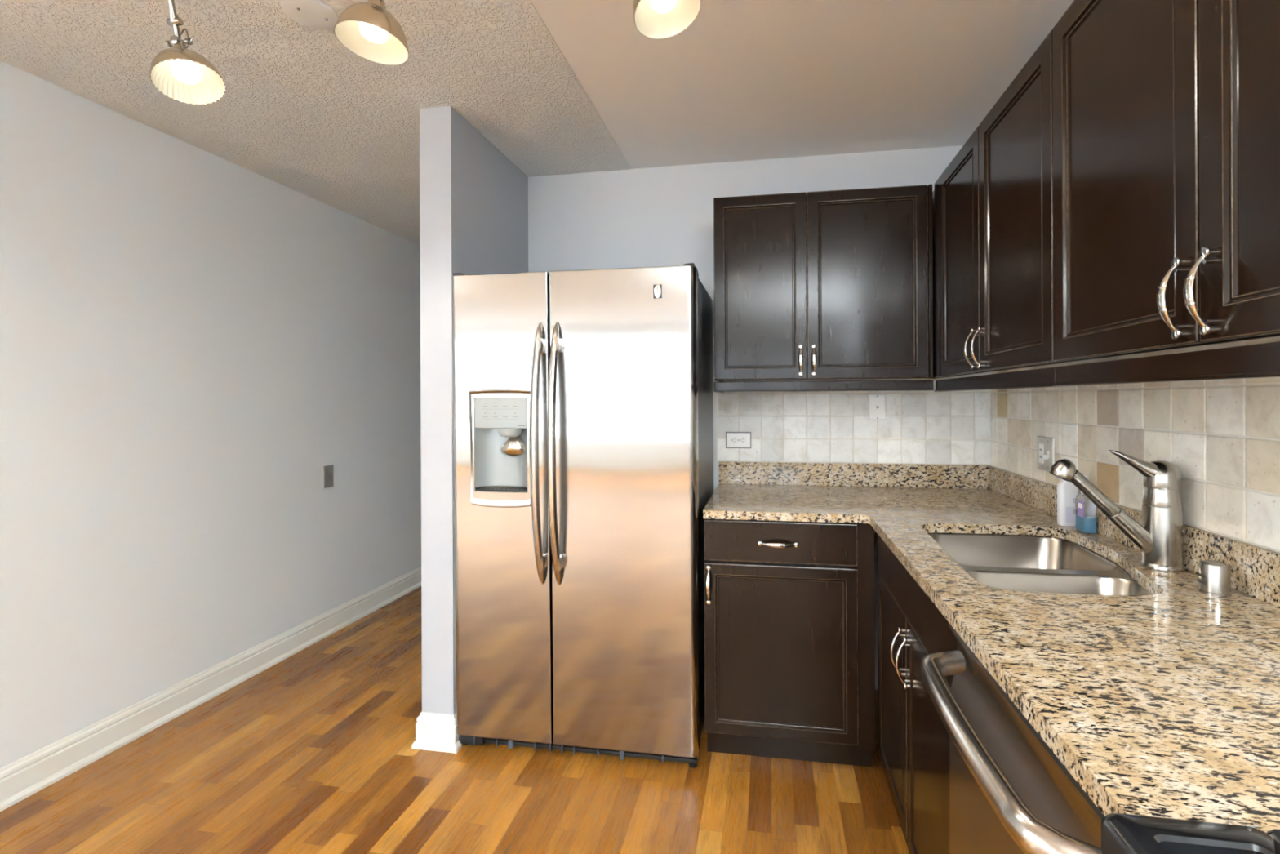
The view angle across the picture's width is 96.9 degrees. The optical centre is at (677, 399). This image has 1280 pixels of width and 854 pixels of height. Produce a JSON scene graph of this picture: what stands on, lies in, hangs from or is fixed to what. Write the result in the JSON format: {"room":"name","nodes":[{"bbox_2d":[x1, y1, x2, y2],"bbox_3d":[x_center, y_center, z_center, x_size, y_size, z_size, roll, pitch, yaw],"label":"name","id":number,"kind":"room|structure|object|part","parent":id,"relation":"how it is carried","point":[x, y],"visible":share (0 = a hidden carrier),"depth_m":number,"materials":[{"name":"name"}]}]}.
{"room":"kitchen","nodes":[
{"label":"kitchen","id":0,"kind":"room"},
{"bbox_2d":[0,60,421,768],"bbox_3d":[-2.045,0.108,3.089,0.120,2.411,5.050,0,0,9],"label":"wall","id":1,"kind":"structure","parent":0,"point":[189,335],"depth_m":2.35,"materials":[{"name":"paint"}]},
{"bbox_2d":[0,566,421,811],"bbox_3d":[-1.968,1.250,3.077,0.026,0.126,5.050,0,0,9],"label":"baseboard","id":2,"kind":"structure","parent":1,"relation":"attached to","point":[24,777],"depth_m":2.33,"materials":[{"name":"white paint"}]},
{"bbox_2d":[323,464,333,488],"bbox_3d":[-1.960,0.431,3.180,0.016,0.122,0.070,0,0,9],"label":"light switch","id":3,"kind":"object","parent":1,"relation":"attached to","point":[328,476],"visible":1,"depth_m":3.18,"materials":[{"name":"grey plastic"}]},
{"bbox_2d":[0,586,909,853],"bbox_3d":[-2.789,1.342,0.399,7.756,0.050,10.800,0,0,9],"label":"floor","id":4,"kind":"structure","parent":0,"point":[312,753],"depth_m":1.89,"materials":[{"name":"brown wood"}]},
{"bbox_2d":[451,262,713,768],"bbox_3d":[-0.340,0.412,2.322,0.915,1.782,0.738,0,1,9],"label":"refrigerator","id":5,"kind":"object","parent":4,"relation":"on","point":[583,402],"visible":1,"depth_m":2.02,"materials":[{"name":"silver metal"}]},
{"bbox_3d":[-0.645,0.048,2.090,0.205,0.112,0.048,0,1,9],"label":"dispenser panel","id":6,"kind":"part","parent":5,"relation":"part of","materials":[{"name":"grey plastic"}]},
{"bbox_3d":[-0.647,0.395,2.100,0.380,1.710,0.061,0,1,9],"label":"freezer door","id":7,"kind":"part","parent":5,"relation":"part of","materials":[{"name":"silver metal"}]},
{"bbox_2d":[483,402,524,426],"bbox_3d":[-0.637,0.053,2.064,0.166,0.086,0.001,0,1,9],"label":"control panel","id":8,"kind":"object","parent":5,"relation":"on","point":[495,414],"depth_m":2.06,"materials":[{"name":"grey plastic"}]},
{"bbox_3d":[-0.497,0.195,2.009,0.034,0.945,0.074,0,1,9],"label":"handle","id":9,"kind":"part","parent":5,"relation":"part of","materials":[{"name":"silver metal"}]},
{"bbox_3d":[-0.435,0.195,1.999,0.034,0.945,0.074,0,1,9],"label":"handle","id":10,"kind":"part","parent":5,"relation":"part of","materials":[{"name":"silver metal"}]},
{"bbox_3d":[-0.192,0.393,2.026,0.528,1.710,0.061,0,1,9],"label":"fridge door","id":11,"kind":"part","parent":5,"relation":"part of","materials":[{"name":"silver metal"}]},
{"bbox_2d":[703,518,875,766],"bbox_3d":[0.431,0.861,2.271,0.586,0.884,0.669,0,0,9],"label":"base cabinet","id":12,"kind":"object","parent":4,"relation":"on","point":[789,606],"visible":0.96,"depth_m":1.98,"materials":[{"name":"brown wood"}]},
{"bbox_3d":[0.108,0.658,2.002,0.018,0.138,0.036,0,0,9],"label":"handle","id":13,"kind":"part","parent":12,"relation":"part of","materials":[{"name":"silver metal"}]},
{"bbox_3d":[0.347,0.503,1.963,0.141,0.018,0.036,0,0,9],"label":"handle","id":14,"kind":"part","parent":12,"relation":"part of","materials":[{"name":"silver metal"}]},
{"bbox_3d":[0.356,0.500,1.990,0.530,0.144,0.019,0,0,9],"label":"drawer","id":15,"kind":"part","parent":12,"relation":"part of","materials":[{"name":"brown wood"}]},
{"bbox_3d":[0.357,0.885,1.989,0.530,0.605,0.020,0,0,9],"label":"door","id":16,"kind":"part","parent":12,"relation":"part of","materials":[{"name":"brown wood"}]},
{"bbox_2d":[877,533,957,853],"bbox_3d":[0.885,0.859,1.454,0.632,0.884,0.862,0,0,9],"label":"base cabinet","id":17,"kind":"object","parent":4,"relation":"on","point":[913,739],"visible":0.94,"depth_m":1.46,"materials":[{"name":"brown wood"}]},
{"bbox_3d":[0.650,0.884,1.705,0.020,0.605,0.394,0,0,9],"label":"door","id":18,"kind":"part","parent":17,"relation":"part of","materials":[{"name":"brown wood"}]},
{"bbox_3d":[0.596,0.687,1.542,0.036,0.136,0.018,0,0,9],"label":"handle","id":19,"kind":"part","parent":17,"relation":"part of","materials":[{"name":"silver metal"}]},
{"bbox_3d":[0.586,0.687,1.480,0.036,0.136,0.018,0,0,9],"label":"handle","id":20,"kind":"part","parent":17,"relation":"part of","materials":[{"name":"silver metal"}]},
{"bbox_3d":[0.614,0.501,1.487,0.019,0.147,0.835,0,0,9],"label":"false drawer","id":21,"kind":"part","parent":17,"relation":"part of","materials":[{"name":"brown wood"}]},
{"bbox_3d":[0.584,0.884,1.291,0.020,0.605,0.434,0,0,9],"label":"door","id":22,"kind":"part","parent":17,"relation":"part of","materials":[{"name":"brown wood"}]},
{"bbox_2d":[702,461,1279,833],"bbox_3d":[0.615,0.352,1.536,1.188,0.130,2.062,0,0,9],"label":"countertop","id":23,"kind":"structure","parent":17,"relation":"on","point":[1165,704],"depth_m":0.94,"materials":[{"name":"stone"}]},
{"bbox_2d":[927,532,1153,595],"bbox_3d":[0.900,0.524,1.440,0.472,0.214,0.675,0,0,9],"label":"sink","id":24,"kind":"object","parent":23,"relation":"in","point":[1018,562],"visible":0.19,"depth_m":1.58,"materials":[{"name":"silver metal"}]},
{"bbox_3d":[0.927,0.522,1.577,0.424,0.210,0.366,0,0,9],"label":"bowl","id":25,"kind":"part","parent":24,"relation":"part of","materials":[{"name":"silver metal"}]},
{"bbox_3d":[0.844,0.503,1.244,0.393,0.170,0.246,0,0,9],"label":"bowl","id":26,"kind":"part","parent":24,"relation":"part of","materials":[{"name":"silver metal"}]},
{"bbox_2d":[1057,480,1078,526],"bbox_3d":[1.196,0.304,1.736,0.054,0.161,0.036,0,0,9],"label":"lotion bottle","id":27,"kind":"object","parent":23,"relation":"on","point":[1067,492],"visible":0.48,"depth_m":1.72,"materials":[{"name":"white plastic"}]},
{"bbox_2d":[1075,475,1096,533],"bbox_3d":[1.192,0.303,1.656,0.036,0.164,0.068,0,0,9],"label":"dish soap bottle","id":28,"kind":"object","parent":23,"relation":"on","point":[1085,509],"visible":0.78,"depth_m":1.63,"materials":[{"name":"blue plastic"}]},
{"bbox_2d":[1078,502,1082,508],"bbox_3d":[1.173,0.309,1.650,0.001,0.014,0.022,0,0,9],"label":"print","id":29,"kind":"object","parent":28,"relation":"attached to","point":[1080,504],"depth_m":1.65,"materials":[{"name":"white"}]},
{"bbox_2d":[1048,449,1185,573],"bbox_3d":[1.016,0.252,1.316,0.274,0.270,0.080,0,0,9],"label":"faucet","id":30,"kind":"object","parent":23,"relation":"on","point":[1159,535],"visible":1,"depth_m":1.29,"materials":[{"name":"silver metal"}]},
{"bbox_3d":[1.060,0.307,1.309,0.116,0.116,0.042,0,0,9],"label":"spout","id":31,"kind":"part","parent":30,"relation":"part of","materials":[{"name":"silver metal"}]},
{"bbox_3d":[1.075,0.160,1.306,0.142,0.086,0.067,0,0,9],"label":"lever","id":32,"kind":"part","parent":30,"relation":"part of","materials":[{"name":"silver metal"}]},
{"bbox_2d":[1196,560,1231,597],"bbox_3d":[1.071,0.355,1.131,0.050,0.062,0.049,0,0,9],"label":"air gap cap","id":33,"kind":"object","parent":23,"relation":"on","point":[1214,576],"visible":1,"depth_m":1.11,"materials":[{"name":"silver metal"}]},
{"bbox_2d":[920,622,1104,853],"bbox_3d":[0.734,0.860,0.757,0.703,0.884,0.550,0,0,9],"label":"dishwasher","id":34,"kind":"object","parent":4,"relation":"on","point":[1010,793],"visible":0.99,"depth_m":0.80,"materials":[{"name":"silver metal"}]},
{"bbox_2d":[1101,813,1279,853],"bbox_3d":[0.629,0.839,0.101,0.698,0.927,0.757,0,0,9],"label":"range","id":35,"kind":"object","parent":4,"relation":"on","point":[1121,833],"visible":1,"depth_m":0.49,"materials":[{"name":"black metal"}]},
{"bbox_3d":[0.396,0.380,0.139,0.082,0.001,0.691,0,0,9],"label":"touch panel","id":36,"kind":"part","parent":35,"relation":"part of","materials":[{"name":"black ceramic"}]},
{"bbox_3d":[0.715,0.387,0.087,0.519,0.019,0.757,0,0,9],"label":"cooktop glass","id":37,"kind":"part","parent":35,"relation":"part of","materials":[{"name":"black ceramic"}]},
{"bbox_2d":[419,106,528,741],"bbox_3d":[-0.648,0.102,3.756,0.129,2.411,3.287,0,0,9],"label":"wall","id":38,"kind":"structure","parent":0,"point":[473,200],"depth_m":2.14,"materials":[{"name":"paint"}]},
{"bbox_2d":[411,711,461,753],"bbox_3d":[-0.645,1.245,3.743,0.181,0.126,3.313,0,0,9],"label":"baseboard","id":39,"kind":"structure","parent":38,"relation":"attached to","point":[434,731],"depth_m":2.12,"materials":[{"name":"white paint"}]},
{"bbox_2d":[0,0,1074,245],"bbox_3d":[-2.799,-1.134,0.399,7.756,0.080,10.800,0,0,9],"label":"ceiling","id":40,"kind":"structure","parent":0,"point":[299,110],"depth_m":1.95,"materials":[{"name":"white paint"}]},
{"bbox_2d":[280,0,338,30],"bbox_3d":[-1.044,-1.096,1.609,0.140,0.012,0.140,0,0,9],"label":"cover plate","id":41,"kind":"object","parent":40,"relation":"attached to","point":[313,14],"visible":0.89,"depth_m":1.60,"materials":[{"name":"white metal"}]},
{"bbox_3d":[-0.616,-1.061,1.231,1.900,0.085,0.120,0,0,9],"label":"track","id":42,"kind":"object","parent":40,"relation":"attached to","visible":0},
{"bbox_2d":[149,0,226,104],"bbox_3d":[-1.187,-0.879,1.369,0.140,0.279,0.140,0,0,9],"label":"spot lamp","id":43,"kind":"object","parent":42,"relation":"hanging from","point":[181,74],"visible":1,"depth_m":1.38,"materials":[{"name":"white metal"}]},
{"bbox_3d":[-1.244,-0.875,1.390,0.020,0.015,0.015,0,0,9],"label":"knob","id":44,"kind":"part","parent":43,"relation":"part of","materials":[{"name":"silver metal"}]},
{"bbox_3d":[-1.211,-0.945,1.358,0.034,0.146,0.074,0,0,-32],"label":"stem","id":45,"kind":"part","parent":43,"relation":"part of","materials":[{"name":"silver metal"}]},
{"bbox_2d":[173,41,186,48],"bbox_3d":[-1.210,-0.849,1.380,0.043,0.052,0.040,0,0,9],"label":"socket","id":46,"kind":"object","parent":43,"relation":"attached to","point":[176,44],"depth_m":1.38,"materials":[{"name":"silver metal"}]},
{"bbox_3d":[-1.192,-0.802,1.373,0.055,0.060,0.055,0,0,9],"label":"bulb","id":47,"kind":"part","parent":43,"relation":"part of","materials":[{"name":"white glass"}]},
{"bbox_3d":[-1.203,-0.875,1.383,0.020,0.015,0.015,0,0,9],"label":"knob","id":48,"kind":"part","parent":43,"relation":"part of","materials":[{"name":"silver metal"}]},
{"bbox_3d":[-1.184,-0.790,1.368,0.136,0.103,0.140,0,0,9],"label":"lamp shade","id":49,"kind":"part","parent":43,"relation":"part of","materials":[{"name":"white glass"}]},
{"bbox_2d":[333,0,408,65],"bbox_3d":[-0.654,-0.887,1.210,0.141,0.266,0.141,0,0,9],"label":"spot lamp","id":50,"kind":"object","parent":42,"relation":"hanging from","point":[368,30],"visible":1,"depth_m":1.21,"materials":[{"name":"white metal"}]},
{"bbox_3d":[-0.651,-0.800,1.211,0.055,0.055,0.055,0,0,9],"label":"bulb","id":51,"kind":"part","parent":50,"relation":"part of","materials":[{"name":"white glass"}]},
{"bbox_2d":[367,0,386,9],"bbox_3d":[-0.648,-0.852,1.213,0.040,0.047,0.040,0,0,9],"label":"socket","id":52,"kind":"object","parent":50,"relation":"attached to","point":[380,3],"depth_m":1.20,"materials":[{"name":"silver metal"}]},
{"bbox_2d":[633,0,701,39],"bbox_3d":[-0.022,-0.893,1.144,0.137,0.258,0.141,0,0,9],"label":"spot lamp","id":53,"kind":"object","parent":42,"relation":"hanging from","point":[654,19],"visible":1,"depth_m":1.19,"materials":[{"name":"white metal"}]},
{"bbox_3d":[-0.029,-0.822,1.147,0.055,0.059,0.055,0,0,9],"label":"bulb","id":54,"kind":"part","parent":53,"relation":"part of","materials":[{"name":"white glass"}]},
{"bbox_2d":[528,145,991,689],"bbox_3d":[0.371,0.096,2.667,2.232,2.414,0.110,0,0,9],"label":"wall","id":55,"kind":"structure","parent":0,"point":[661,216],"depth_m":2.61,"materials":[{"name":"paint"}]},
{"bbox_2d":[725,431,751,448],"bbox_3d":[0.280,0.187,2.622,0.118,0.076,0.008,0,0,9],"label":"power outlet","id":56,"kind":"object","parent":55,"relation":"attached to","point":[733,439],"visible":1,"depth_m":2.62,"materials":[{"name":"white plastic"}]},
{"bbox_2d":[730,436,737,443],"bbox_3d":[0.260,0.187,2.623,0.033,0.033,0.003,0,0,9],"label":"socket","id":57,"kind":"object","parent":56,"relation":"attached to","point":[733,439],"depth_m":2.62,"materials":[{"name":"white plastic"}]},
{"bbox_2d":[738,436,746,444],"bbox_3d":[0.299,0.187,2.617,0.033,0.033,0.003,0,0,9],"label":"socket","id":58,"kind":"object","parent":56,"relation":"attached to","point":[742,440],"depth_m":2.62,"materials":[{"name":"white plastic"}]},
{"bbox_2d":[713,184,933,392],"bbox_3d":[0.591,-0.435,2.401,0.854,0.800,0.362,0,0,9],"label":"upper cabinet","id":59,"kind":"object","parent":55,"relation":"attached to","point":[833,290],"visible":1,"depth_m":2.26,"materials":[{"name":"brown wood"}]},
{"bbox_3d":[0.332,-0.458,2.305,0.372,0.748,0.020,0,0,9],"label":"door","id":60,"kind":"part","parent":59,"relation":"part of","materials":[{"name":"brown wood"}]},
{"bbox_3d":[0.490,-0.157,2.252,0.018,0.126,0.036,0,0,9],"label":"handle","id":61,"kind":"part","parent":59,"relation":"part of","materials":[{"name":"silver metal"}]},
{"bbox_3d":[0.540,-0.157,2.244,0.018,0.126,0.036,0,0,9],"label":"handle","id":62,"kind":"part","parent":59,"relation":"part of","materials":[{"name":"silver metal"}]},
{"bbox_3d":[0.594,-0.055,2.413,0.854,0.040,0.316,0,0,9],"label":"light rail","id":63,"kind":"part","parent":59,"relation":"part of","materials":[{"name":"brown wood"}]},
{"bbox_3d":[0.746,-0.459,2.238,0.458,0.748,0.020,0,0,9],"label":"door","id":64,"kind":"part","parent":59,"relation":"part of","materials":[{"name":"brown wood"}]},
{"bbox_2d":[716,380,991,464],"bbox_3d":[0.770,0.100,2.550,1.189,0.365,0.006,0,0,9],"label":"tile backsplash","id":65,"kind":"structure","parent":55,"relation":"attached to","point":[913,451],"depth_m":2.54,"materials":[{"name":"tile"}]},
{"bbox_2d":[868,394,885,419],"bbox_3d":[0.889,0.033,2.522,0.072,0.115,0.011,0,0,9],"label":"cable jack plate","id":66,"kind":"object","parent":55,"relation":"attached to","point":[877,402],"visible":1,"depth_m":2.52,"materials":[{"name":"white plastic"}]},
{"bbox_2d":[991,377,1279,552],"bbox_3d":[0.772,0.095,-1.495,0.110,2.414,8.000,0,0,9],"label":"wall","id":67,"kind":"structure","parent":0,"point":[1222,437],"depth_m":1.34,"materials":[{"name":"tile"}]},
{"bbox_2d":[919,30,1091,391],"bbox_3d":[1.085,-0.434,1.868,0.360,0.806,1.251,0,0,9],"label":"upper cabinet","id":68,"kind":"object","parent":67,"relation":"attached to","point":[993,203],"visible":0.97,"depth_m":1.57,"materials":[{"name":"brown wood"}]},
{"bbox_3d":[0.956,-0.460,1.922,0.020,0.748,0.409,0,0,9],"label":"door","id":69,"kind":"part","parent":68,"relation":"part of","materials":[{"name":"brown wood"}]},
{"bbox_3d":[0.903,-0.157,1.751,0.036,0.127,0.018,0,0,9],"label":"handle","id":70,"kind":"part","parent":68,"relation":"part of","materials":[{"name":"silver metal"}]},
{"bbox_3d":[0.893,-0.157,1.694,0.036,0.127,0.018,0,0,9],"label":"handle","id":71,"kind":"part","parent":68,"relation":"part of","materials":[{"name":"silver metal"}]},
{"bbox_3d":[0.930,-0.052,1.729,0.028,0.044,0.926,0,0,9],"label":"light rail","id":72,"kind":"part","parent":68,"relation":"part of","materials":[{"name":"brown wood"}]},
{"bbox_3d":[0.887,-0.460,1.495,0.020,0.748,0.449,0,0,9],"label":"door","id":73,"kind":"part","parent":68,"relation":"part of","materials":[{"name":"brown wood"}]},
{"bbox_2d":[1037,435,1055,471],"bbox_3d":[1.264,0.188,1.958,0.022,0.118,0.118,0,0,9],"label":"outlet","id":74,"kind":"object","parent":67,"relation":"attached to","point":[1046,445],"visible":1,"depth_m":1.94,"materials":[{"name":"grey"}]},
{"bbox_2d":[1039,443,1044,463],"bbox_3d":[1.273,0.188,1.981,0.003,0.068,0.032,0,0,9],"label":"socket","id":75,"kind":"object","parent":74,"relation":"attached to","point":[1041,445],"depth_m":1.98,"materials":[{"name":"white plastic"}]},
{"bbox_2d":[1042,450,1048,459],"bbox_3d":[1.258,0.190,1.936,0.017,0.028,0.016,0,0,9],"label":"switch","id":76,"kind":"object","parent":74,"relation":"attached to","point":[1046,456],"depth_m":1.93,"materials":[{"name":"white plastic"}]},
{"bbox_2d":[1052,0,1279,386],"bbox_3d":[0.915,-0.433,0.819,0.360,0.806,0.874,0,0,9],"label":"upper cabinet","id":77,"kind":"object","parent":67,"relation":"attached to","point":[1166,113],"visible":1,"depth_m":0.91,"materials":[{"name":"brown wood"}]},
{"bbox_3d":[0.816,-0.460,1.056,0.020,0.748,0.435,0,0,9],"label":"door","id":78,"kind":"part","parent":77,"relation":"part of","materials":[{"name":"brown wood"}]},
{"bbox_3d":[0.786,-0.051,0.840,0.028,0.044,0.874,0,0,9],"label":"light rail","id":79,"kind":"part","parent":77,"relation":"part of","materials":[{"name":"brown wood"}]},
{"bbox_3d":[0.760,-0.156,0.873,0.036,0.127,0.018,0,0,9],"label":"handle","id":80,"kind":"part","parent":77,"relation":"part of","materials":[{"name":"silver metal"}]},
{"bbox_3d":[0.751,-0.156,0.815,0.036,0.127,0.018,0,0,9],"label":"handle","id":81,"kind":"part","parent":77,"relation":"part of","materials":[{"name":"silver metal"}]},
{"bbox_3d":[0.746,-0.459,0.624,0.020,0.748,0.434,0,0,9],"label":"door","id":82,"kind":"part","parent":77,"relation":"part of","materials":[{"name":"brown wood"}]}
]}

